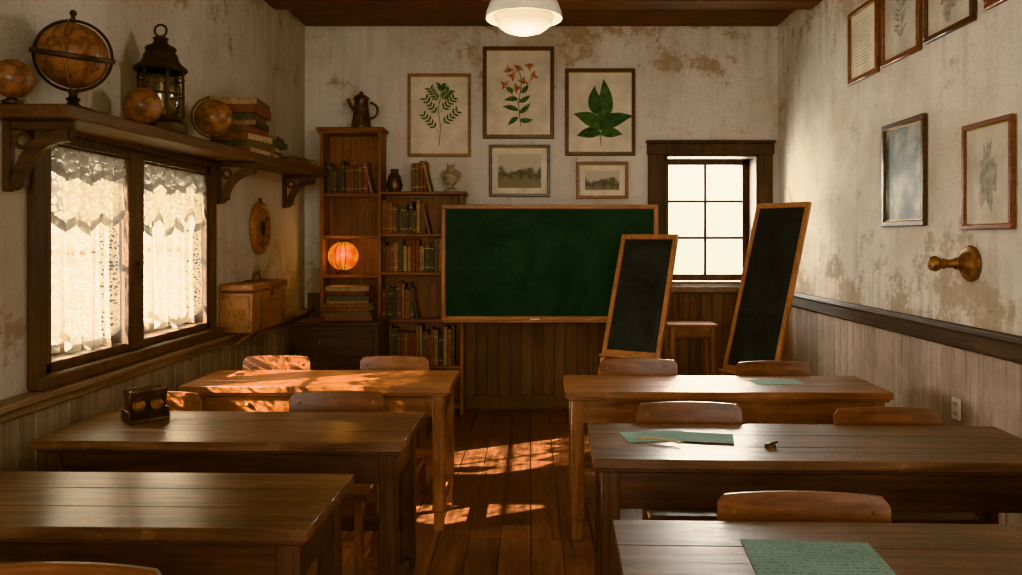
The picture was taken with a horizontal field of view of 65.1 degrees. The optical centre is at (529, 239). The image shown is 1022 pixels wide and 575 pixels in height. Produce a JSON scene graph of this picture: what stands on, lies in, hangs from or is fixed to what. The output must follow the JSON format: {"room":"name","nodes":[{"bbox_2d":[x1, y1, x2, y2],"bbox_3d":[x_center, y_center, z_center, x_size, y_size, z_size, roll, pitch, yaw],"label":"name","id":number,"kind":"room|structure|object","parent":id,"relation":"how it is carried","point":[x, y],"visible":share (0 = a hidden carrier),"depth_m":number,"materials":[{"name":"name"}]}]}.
{"room":"classroom","nodes":[
{"label":"classroom","id":0,"kind":"room"},
{"bbox_2d":[0,0,304,399],"bbox_3d":[-2.110,-0.297,2.495,0.200,3.646,9.990,0,0,0],"label":"wall","id":1,"kind":"structure","parent":0,"point":[227,48],"depth_m":4.94,"materials":[{"name":"paint"}]},
{"bbox_2d":[2,120,76,191],"bbox_3d":[-1.874,-0.320,3.060,0.270,0.270,0.040,0,0,0],"label":"shelf bracket","id":2,"kind":"object","parent":1,"relation":"attached to","point":[18,173],"visible":1,"depth_m":3.05,"materials":[{"name":"brown wood"}]},
{"bbox_2d":[27,130,223,390],"bbox_3d":[-2.042,0.048,4.125,0.215,1.115,1.870,0,0,0],"label":"window","id":3,"kind":"structure","parent":1,"relation":"in","point":[46,370],"depth_m":3.95,"materials":[{"name":"brown wood"}]},
{"bbox_2d":[51,146,126,352],"bbox_3d":[-2.026,0.060,3.640,0.100,0.920,0.600,0,0,0],"label":"lace curtain","id":4,"kind":"object","parent":3,"relation":"hanging from","point":[78,165],"visible":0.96,"depth_m":3.62,"materials":[{"name":"white fabric"}]},
{"bbox_2d":[144,164,206,329],"bbox_3d":[-2.026,0.055,4.518,0.099,0.910,0.815,0,0,0],"label":"lace curtain","id":5,"kind":"object","parent":3,"relation":"hanging from","point":[166,195],"visible":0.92,"depth_m":4.54,"materials":[{"name":"white fabric"}]},
{"bbox_2d":[0,320,298,471],"bbox_3d":[-1.995,1.067,2.470,0.028,0.865,9.338,0,0,0],"label":"wainscoting","id":6,"kind":"structure","parent":1,"relation":"attached to","point":[17,434],"depth_m":3.80,"materials":[{"name":"paint"}]},
{"bbox_2d":[0,308,314,423],"bbox_3d":[-1.960,0.643,2.455,0.099,0.073,9.310,0,0,0],"label":"trim","id":7,"kind":"structure","parent":1,"relation":"attached to","point":[23,404],"depth_m":3.68,"materials":[{"name":"brown wood"}]},
{"bbox_2d":[219,279,287,345],"bbox_3d":[-1.893,0.496,5.520,0.227,0.422,0.740,0,0,0],"label":"wooden chest","id":8,"kind":"object","parent":7,"relation":"on","point":[251,308],"visible":0.98,"depth_m":5.20,"materials":[{"name":"brown wood"}]},
{"bbox_2d":[244,269,267,281],"bbox_3d":[-1.880,0.243,5.500,0.100,0.081,0.200,0,0,0],"label":"trinket","id":9,"kind":"object","parent":8,"relation":"on","point":[254,278],"visible":1,"depth_m":5.47,"materials":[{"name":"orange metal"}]},
{"bbox_2d":[0,104,329,177],"bbox_3d":[-1.865,-0.523,4.955,0.289,0.137,3.970,0,0,0],"label":"wall shelf","id":10,"kind":"object","parent":1,"relation":"attached to","point":[89,122],"visible":0.88,"depth_m":3.70,"materials":[{"name":"brown wood"}]},
{"bbox_2d":[0,59,34,103],"bbox_3d":[-1.935,-0.591,2.990,0.144,0.166,0.144,0,0,-29],"label":"desk globe","id":11,"kind":"object","parent":10,"relation":"on","point":[17,80],"visible":0.95,"depth_m":2.95,"materials":[{"name":"metal"}]},
{"bbox_2d":[28,10,115,111],"bbox_3d":[-1.850,-0.723,3.240,0.306,0.418,0.303,0,0,-17],"label":"globe","id":12,"kind":"object","parent":10,"relation":"on","point":[71,55],"visible":0.94,"depth_m":3.17,"materials":[{"name":"metal"}]},
{"bbox_2d":[122,87,162,124],"bbox_3d":[-1.830,-0.622,3.780,0.172,0.194,0.172,0,0,-29],"label":"desk globe","id":13,"kind":"object","parent":10,"relation":"on","point":[141,105],"visible":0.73,"depth_m":3.72,"materials":[{"name":"metal"}]},
{"bbox_2d":[133,24,187,134],"bbox_3d":[-1.865,-0.812,4.040,0.256,0.561,0.256,0,0,0],"label":"lantern","id":14,"kind":"object","parent":10,"relation":"on","point":[160,68],"visible":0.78,"depth_m":3.97,"materials":[{"name":"metal"}]},
{"bbox_2d":[190,96,232,144],"bbox_3d":[-1.820,-0.685,4.600,0.210,0.285,0.210,0,0,23],"label":"globe","id":15,"kind":"object","parent":10,"relation":"on","point":[213,117],"visible":0.93,"depth_m":4.54,"materials":[{"name":"metal"}]},
{"bbox_2d":[216,97,287,157],"bbox_3d":[-1.857,-0.730,5.379,0.287,0.339,0.775,0,1,0],"label":"book stack","id":16,"kind":"object","parent":10,"relation":"on","point":[248,130],"visible":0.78,"depth_m":5.03,"materials":[{"name":"paper"}]},
{"bbox_2d":[279,156,321,168],"bbox_3d":[-1.848,-0.613,6.358,0.226,0.063,0.634,0,1,0],"label":"book stack","id":17,"kind":"object","parent":10,"relation":"on","point":[300,160],"visible":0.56,"depth_m":6.17,"materials":[{"name":"brown paper"}]},
{"bbox_2d":[217,162,258,203],"bbox_3d":[-1.874,-0.364,5.120,0.270,0.270,0.040,0,0,0],"label":"shelf bracket","id":18,"kind":"object","parent":1,"relation":"attached to","point":[249,168],"visible":0.98,"depth_m":5.11,"materials":[{"name":"brown wood"}]},
{"bbox_2d":[249,198,270,253],"bbox_3d":[-1.981,-0.106,5.900,0.054,0.413,0.380,0,0,0],"label":"wall clock","id":19,"kind":"object","parent":1,"relation":"attached to","point":[260,222],"visible":1,"depth_m":5.85,"materials":[{"name":"orange wood"}]},
{"bbox_2d":[282,175,315,207],"bbox_3d":[-1.874,-0.394,6.500,0.270,0.270,0.040,0,0,0],"label":"shelf bracket","id":20,"kind":"object","parent":1,"relation":"attached to","point":[310,179],"visible":1,"depth_m":6.49,"materials":[{"name":"brown wood"}]},
{"bbox_2d":[306,409,641,574],"bbox_3d":[0.100,1.550,2.495,4.620,0.100,9.990,0,0,0],"label":"floor","id":21,"kind":"structure","parent":0,"point":[509,513],"depth_m":4.47,"materials":[{"name":"brown wood"}]},
{"bbox_2d":[0,561,161,574],"bbox_3d":[-1.003,1.095,1.528,0.460,0.810,0.437,0,0,1],"label":"chair","id":22,"kind":"object","parent":21,"relation":"on","point":[43,567],"visible":1,"depth_m":1.70,"materials":[{"name":"brown wood"}]},
{"bbox_2d":[0,471,353,574],"bbox_3d":[-1.215,1.125,2.337,1.290,0.750,0.494,0,0,1],"label":"school desk","id":23,"kind":"object","parent":21,"relation":"on","point":[171,523],"visible":1,"depth_m":2.17,"materials":[{"name":"brown wood"}]},
{"bbox_2d":[166,391,201,410],"bbox_3d":[-1.670,1.098,3.489,0.340,0.805,0.437,0,0,0],"label":"chair","id":24,"kind":"object","parent":21,"relation":"on","point":[176,400],"visible":0.15,"depth_m":3.65,"materials":[{"name":"brown wood"}]},
{"bbox_2d":[31,411,424,574],"bbox_3d":[-1.163,1.125,3.235,1.395,0.750,0.529,0,0,2],"label":"school desk","id":25,"kind":"object","parent":21,"relation":"on","point":[379,448],"visible":0.77,"depth_m":3.02,"materials":[{"name":"brown wood"}]},
{"bbox_2d":[121,385,169,424],"bbox_3d":[-1.600,0.683,3.330,0.164,0.133,0.110,0,0,-43],"label":"stand","id":26,"kind":"object","parent":25,"relation":"on","point":[145,404],"visible":1,"depth_m":3.31,"materials":[{"name":"brown wood"}]},
{"bbox_2d":[243,355,310,369],"bbox_3d":[-1.484,1.091,4.549,0.390,0.818,0.437,0,0,-2],"label":"chair","id":27,"kind":"object","parent":21,"relation":"on","point":[267,362],"visible":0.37,"depth_m":4.71,"materials":[{"name":"brown wood"}]},
{"bbox_2d":[178,370,459,530],"bbox_3d":[-1.103,1.125,4.350,1.395,0.750,0.519,0,0,1],"label":"school desk","id":28,"kind":"object","parent":21,"relation":"on","point":[429,392],"visible":0.64,"depth_m":4.13,"materials":[{"name":"orange wood"}]},
{"bbox_2d":[289,390,383,574],"bbox_3d":[-0.869,1.093,3.459,0.420,0.816,0.437,0,0,-2],"label":"chair","id":29,"kind":"object","parent":21,"relation":"on","point":[327,400],"visible":0.44,"depth_m":3.62,"materials":[{"name":"brown wood"}]},
{"bbox_2d":[292,317,389,369],"bbox_3d":[-1.530,1.075,6.542,0.690,0.850,0.516,0,0,0],"label":"cabinet","id":30,"kind":"object","parent":21,"relation":"on","point":[329,345],"visible":0.41,"depth_m":6.31,"materials":[{"name":"brown wood"}]},
{"bbox_2d":[322,285,374,320],"bbox_3d":[-1.474,0.511,6.522,0.400,0.274,0.280,0,0,-4],"label":"book stack","id":31,"kind":"object","parent":30,"relation":"on","point":[343,302],"visible":1,"depth_m":6.40,"materials":[{"name":"paper"}]},
{"bbox_2d":[348,356,429,514],"bbox_3d":[-0.804,1.093,4.549,0.410,0.816,0.437,0,0,3],"label":"chair","id":32,"kind":"object","parent":21,"relation":"on","point":[371,362],"visible":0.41,"depth_m":4.72,"materials":[{"name":"brown wood"}]},
{"bbox_2d":[316,127,468,414],"bbox_3d":[-1.188,0.268,6.963,1.285,2.465,0.265,0,0,0],"label":"bookcase","id":33,"kind":"object","parent":21,"relation":"on","point":[355,218],"visible":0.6,"depth_m":7.08,"materials":[{"name":"brown wood"}]},
{"bbox_2d":[328,240,358,274],"bbox_3d":[-1.625,0.149,6.965,0.246,0.300,0.243,0,0,43],"label":"globe lamp","id":34,"kind":"object","parent":33,"relation":"in","point":[343,255],"visible":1,"depth_m":6.89,"materials":[{"name":"orange glass"}]},
{"bbox_2d":[347,91,378,126],"bbox_3d":[-1.462,-1.131,6.965,0.241,0.330,0.175,0,0,33],"label":"coffee pot","id":35,"kind":"object","parent":33,"relation":"on","point":[361,117],"visible":0.88,"depth_m":6.92,"materials":[{"name":"brown metal"}]},
{"bbox_2d":[327,160,455,365],"bbox_3d":[-1.204,0.365,6.962,1.112,2.099,0.185,0,0,0],"label":"books","id":36,"kind":"object","parent":33,"relation":"in","point":[400,301],"visible":0.59,"depth_m":6.88,"materials":[{"name":"paper"}]},
{"bbox_2d":[386,169,402,190],"bbox_3d":[-1.180,-0.516,6.970,0.140,0.200,0.140,0,0,0],"label":"vase","id":37,"kind":"object","parent":33,"relation":"on","point":[394,182],"visible":0.8,"depth_m":6.92,"materials":[{"name":"brown ceramic"}]},
{"bbox_2d":[440,163,460,190],"bbox_3d":[-0.690,-0.544,6.960,0.150,0.256,0.110,0,0,34],"label":"urn","id":38,"kind":"object","parent":33,"relation":"on","point":[450,178],"visible":0.95,"depth_m":6.93,"materials":[{"name":"beige ceramic"}]},
{"bbox_2d":[586,234,678,443],"bbox_3d":[0.804,0.730,6.094,0.470,1.550,0.782,0,0,29],"label":"easel","id":39,"kind":"object","parent":21,"relation":"on","point":[640,297],"visible":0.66,"depth_m":6.17,"materials":[{"name":"brown wood"}]},
{"bbox_2d":[599,358,677,423],"bbox_3d":[0.609,1.088,4.379,0.440,0.826,0.437,0,0,2],"label":"chair","id":40,"kind":"object","parent":21,"relation":"on","point":[622,366],"visible":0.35,"depth_m":4.54,"materials":[{"name":"brown wood"}]},
{"bbox_2d":[636,401,741,520],"bbox_3d":[0.664,1.093,3.209,0.440,0.816,0.437,0,0,2],"label":"chair","id":41,"kind":"object","parent":21,"relation":"on","point":[671,412],"visible":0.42,"depth_m":3.37,"materials":[{"name":"brown wood"}]},
{"bbox_2d":[664,320,718,375],"bbox_3d":[1.355,1.100,6.800,0.420,0.801,0.340,0,0,0],"label":"side table","id":42,"kind":"object","parent":21,"relation":"on","point":[705,329],"visible":0.46,"depth_m":6.67,"materials":[{"name":"orange wood"}]},
{"bbox_2d":[563,375,893,539],"bbox_3d":[0.985,1.125,4.185,1.610,0.750,0.489,0,0,1],"label":"school desk","id":43,"kind":"object","parent":21,"relation":"on","point":[591,398],"visible":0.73,"depth_m":3.99,"materials":[{"name":"orange wood"}]},
{"bbox_2d":[750,379,803,384],"bbox_3d":[1.300,0.747,4.220,0.250,0.003,0.150,0,0,-3],"label":"paper","id":44,"kind":"object","parent":43,"relation":"on","point":[757,381],"visible":1,"depth_m":4.22,"materials":[{"name":"green paper"}]},
{"bbox_2d":[718,202,811,375],"bbox_3d":[1.805,0.605,6.185,0.659,1.797,0.510,0,0,-34],"label":"easel","id":45,"kind":"object","parent":21,"relation":"on","point":[759,331],"visible":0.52,"depth_m":6.20,"materials":[{"name":"brown wood"}]},
{"bbox_2d":[735,360,809,424],"bbox_3d":[1.376,1.093,4.359,0.420,0.816,0.437,0,0,-2],"label":"chair","id":46,"kind":"object","parent":21,"relation":"on","point":[772,367],"visible":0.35,"depth_m":4.52,"materials":[{"name":"brown wood"}]},
{"bbox_2d":[587,423,1021,574],"bbox_3d":[1.042,1.125,2.980,1.635,0.750,0.539,0,0,2],"label":"school desk","id":47,"kind":"object","parent":21,"relation":"on","point":[977,470],"visible":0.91,"depth_m":2.77,"materials":[{"name":"brown wood"}]},
{"bbox_2d":[619,430,682,441],"bbox_3d":[0.480,0.746,3.050,0.250,0.003,0.160,0,0,-7],"label":"paper","id":48,"kind":"object","parent":47,"relation":"on","point":[671,435],"visible":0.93,"depth_m":3.06,"materials":[{"name":"green paper"}]},
{"bbox_2d":[636,436,682,442],"bbox_3d":[0.480,0.738,2.960,0.180,0.008,0.007,0,0,29],"label":"pencil","id":49,"kind":"object","parent":47,"relation":"on","point":[644,437],"visible":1,"depth_m":2.96,"materials":[{"name":"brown wood"}]},
{"bbox_2d":[676,431,733,443],"bbox_3d":[0.660,0.744,3.020,0.210,0.003,0.150,0,0,11],"label":"paper","id":50,"kind":"object","parent":47,"relation":"on","point":[681,436],"visible":0.99,"depth_m":3.01,"materials":[{"name":"green paper"}]},
{"bbox_2d":[764,441,777,447],"bbox_3d":[0.876,0.740,2.900,0.051,0.018,0.039,0,0,0],"label":"holder","id":51,"kind":"object","parent":47,"relation":"on","point":[772,444],"visible":1,"depth_m":2.89,"materials":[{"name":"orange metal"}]},
{"bbox_2d":[717,490,891,522],"bbox_3d":[0.756,1.105,2.079,0.475,0.790,0.437,0,0,3],"label":"chair","id":52,"kind":"object","parent":21,"relation":"on","point":[776,505],"visible":0.5,"depth_m":2.25,"materials":[{"name":"brown wood"}]},
{"bbox_2d":[612,520,1021,574],"bbox_3d":[1.025,1.125,1.850,1.630,0.750,0.539,0,0,2],"label":"school desk","id":53,"kind":"object","parent":21,"relation":"on","point":[642,547],"visible":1,"depth_m":1.97,"materials":[{"name":"brown wood"}]},
{"bbox_2d":[740,539,895,574],"bbox_3d":[0.670,0.747,1.870,0.310,0.003,0.240,0,0,5],"label":"paper","id":54,"kind":"object","parent":53,"relation":"on","point":[767,557],"visible":1,"depth_m":1.88,"materials":[{"name":"green paper"}]},
{"bbox_2d":[833,407,986,523],"bbox_3d":[1.482,1.100,3.168,0.440,0.800,0.437,0,0,1],"label":"chair","id":55,"kind":"object","parent":21,"relation":"on","point":[880,416],"visible":0.35,"depth_m":3.33,"materials":[{"name":"brown wood"}]},
{"bbox_2d":[305,25,777,410],"bbox_3d":[0.100,-0.297,7.315,4.220,3.646,0.350,0,0,0],"label":"wall","id":56,"kind":"structure","parent":0,"point":[692,82],"depth_m":7.14,"materials":[{"name":"paint"}]},
{"bbox_2d":[408,73,470,156],"bbox_3d":[-0.808,-1.111,7.125,0.562,0.741,0.027,0,0,0],"label":"print","id":57,"kind":"object","parent":56,"relation":"attached to","point":[439,104],"visible":1,"depth_m":7.13,"materials":[{"name":"paper"}]},
{"bbox_2d":[466,395,568,408],"bbox_3d":[0.100,1.440,7.106,4.120,0.120,0.016,0,0,0],"label":"baseboard","id":58,"kind":"structure","parent":56,"relation":"attached to","point":[472,401],"depth_m":7.10,"materials":[{"name":"brown wood"}]},
{"bbox_2d":[483,46,553,138],"bbox_3d":[-0.103,-1.312,7.125,0.634,0.821,0.027,0,0,0],"label":"print","id":59,"kind":"object","parent":56,"relation":"attached to","point":[518,81],"visible":1,"depth_m":7.13,"materials":[{"name":"paper"}]},
{"bbox_2d":[489,145,549,196],"bbox_3d":[-0.094,-0.616,7.125,0.544,0.464,0.027,0,0,0],"label":"print","id":60,"kind":"object","parent":56,"relation":"attached to","point":[514,170],"visible":1,"depth_m":7.12,"materials":[{"name":"paper"}]},
{"bbox_2d":[308,293,737,394],"bbox_3d":[0.100,0.985,7.127,4.158,1.030,0.024,0,0,0],"label":"wainscoting","id":61,"kind":"structure","parent":56,"relation":"attached to","point":[570,348],"depth_m":7.11,"materials":[{"name":"brown wood"}]},
{"bbox_2d":[441,205,657,321],"bbox_3d":[0.168,0.199,6.924,1.845,0.997,0.338,0,0,0],"label":"chalkboard","id":62,"kind":"object","parent":56,"relation":"attached to","point":[500,263],"visible":0.86,"depth_m":6.82,"materials":[{"name":"green wood"}]},
{"bbox_2d":[565,68,634,155],"bbox_3d":[0.625,-1.138,7.125,0.625,0.776,0.027,0,0,0],"label":"print","id":63,"kind":"object","parent":56,"relation":"attached to","point":[599,102],"visible":1,"depth_m":7.13,"materials":[{"name":"paper"}]},
{"bbox_2d":[576,162,627,198],"bbox_3d":[0.643,-0.531,7.125,0.464,0.330,0.027,0,0,0],"label":"print","id":64,"kind":"object","parent":56,"relation":"attached to","point":[594,180],"visible":1,"depth_m":7.12,"materials":[{"name":"paper"}]},
{"bbox_2d":[646,140,775,292],"bbox_3d":[1.605,-0.210,7.265,1.150,1.350,0.430,0,0,0],"label":"window","id":65,"kind":"structure","parent":56,"relation":"in","point":[755,157],"depth_m":7.11,"materials":[{"name":"brown wood"}]},
{"bbox_2d":[289,10,794,25],"bbox_3d":[0.100,-2.012,6.880,4.218,0.214,0.519,0,0,0],"label":"ceiling beam","id":66,"kind":"structure","parent":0,"point":[307,17],"depth_m":6.85,"materials":[{"name":"brown wood"}]},
{"bbox_2d":[264,0,821,9],"bbox_3d":[0.100,-1.959,6.140,4.218,0.319,0.240,0,0,0],"label":"ceiling beam","id":67,"kind":"structure","parent":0,"point":[275,4],"depth_m":6.12,"materials":[{"name":"brown wood"}]},
{"bbox_2d":[778,0,1021,335],"bbox_3d":[2.310,-0.297,2.495,0.200,3.646,9.990,0,0,0],"label":"wall","id":68,"kind":"structure","parent":0,"point":[829,129],"depth_m":4.90,"materials":[{"name":"paint"}]},
{"bbox_2d":[848,0,879,85],"bbox_3d":[2.195,-1.305,5.270,0.027,0.490,0.460,0,0,0],"label":"framed document","id":69,"kind":"object","parent":68,"relation":"attached to","point":[864,21],"visible":1,"depth_m":5.25,"materials":[{"name":"paper"}]},
{"bbox_2d":[781,306,1021,524],"bbox_3d":[2.195,1.025,2.470,0.028,0.950,9.338,0,0,0],"label":"wainscoting","id":70,"kind":"structure","parent":68,"relation":"attached to","point":[920,373],"depth_m":4.53,"materials":[{"name":"paint"}]},
{"bbox_2d":[881,0,921,67],"bbox_3d":[2.195,-1.345,4.740,0.027,0.550,0.480,0,0,0],"label":"framed sketch","id":71,"kind":"object","parent":68,"relation":"attached to","point":[901,20],"visible":1,"depth_m":4.74,"materials":[{"name":"grey paper"}]},
{"bbox_2d":[881,113,926,226],"bbox_3d":[2.195,-0.393,4.705,0.027,0.625,0.530,0,0,0],"label":"print","id":72,"kind":"object","parent":68,"relation":"attached to","point":[903,142],"visible":1,"depth_m":4.68},
{"bbox_2d":[792,292,1021,363],"bbox_3d":[2.179,0.489,2.455,0.061,0.119,9.310,0,0,0],"label":"trim","id":73,"kind":"structure","parent":68,"relation":"attached to","point":[1005,346],"depth_m":4.38,"materials":[{"name":"brown wood"}]},
{"bbox_2d":[923,0,976,43],"bbox_3d":[2.195,-1.353,4.195,0.027,0.535,0.490,0,0,0],"label":"framed sketch","id":74,"kind":"object","parent":68,"relation":"attached to","point":[941,18],"visible":1,"depth_m":4.23,"materials":[{"name":"grey paper"}]},
{"bbox_2d":[927,245,981,281],"bbox_3d":[2.099,0.118,4.000,0.218,0.184,0.184,0,0,0],"label":"handle","id":75,"kind":"object","parent":68,"relation":"attached to","point":[968,263],"visible":1,"depth_m":3.97,"materials":[{"name":"gold metal"}]},
{"bbox_2d":[951,397,960,420],"bbox_3d":[2.173,0.860,4.080,0.012,0.110,0.076,0,0,0],"label":"wall outlet","id":76,"kind":"object","parent":68,"relation":"attached to","point":[955,402],"visible":1,"depth_m":4.07,"materials":[{"name":"beige plastic"}]},
{"bbox_2d":[961,113,1015,229],"bbox_3d":[2.195,-0.312,3.840,0.027,0.525,0.420,0,0,0],"label":"framed sketch","id":77,"kind":"object","parent":68,"relation":"attached to","point":[988,147],"visible":1,"depth_m":3.82,"materials":[{"name":"grey paper"}]},
{"bbox_2d":[984,0,1006,9],"bbox_3d":[2.195,-1.363,3.615,0.027,0.515,0.470,0,0,0],"label":"framed sketch","id":78,"kind":"object","parent":68,"relation":"attached to","point":[988,4],"visible":1,"depth_m":3.79,"materials":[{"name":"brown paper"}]},
{"bbox_3d":[0.100,-2.170,2.495,4.620,0.100,9.990,0,0,0],"label":"ceiling","id":79,"kind":"structure","parent":0,"visible":0},
{"bbox_2d":[486,0,561,35],"bbox_3d":[-0.030,-1.579,4.000,0.384,1.099,0.384,0,0,0],"label":"pendant lamp","id":80,"kind":"object","parent":79,"relation":"hanging from","point":[514,17],"visible":1,"depth_m":3.90,"materials":[{"name":"glass"}]}
]}

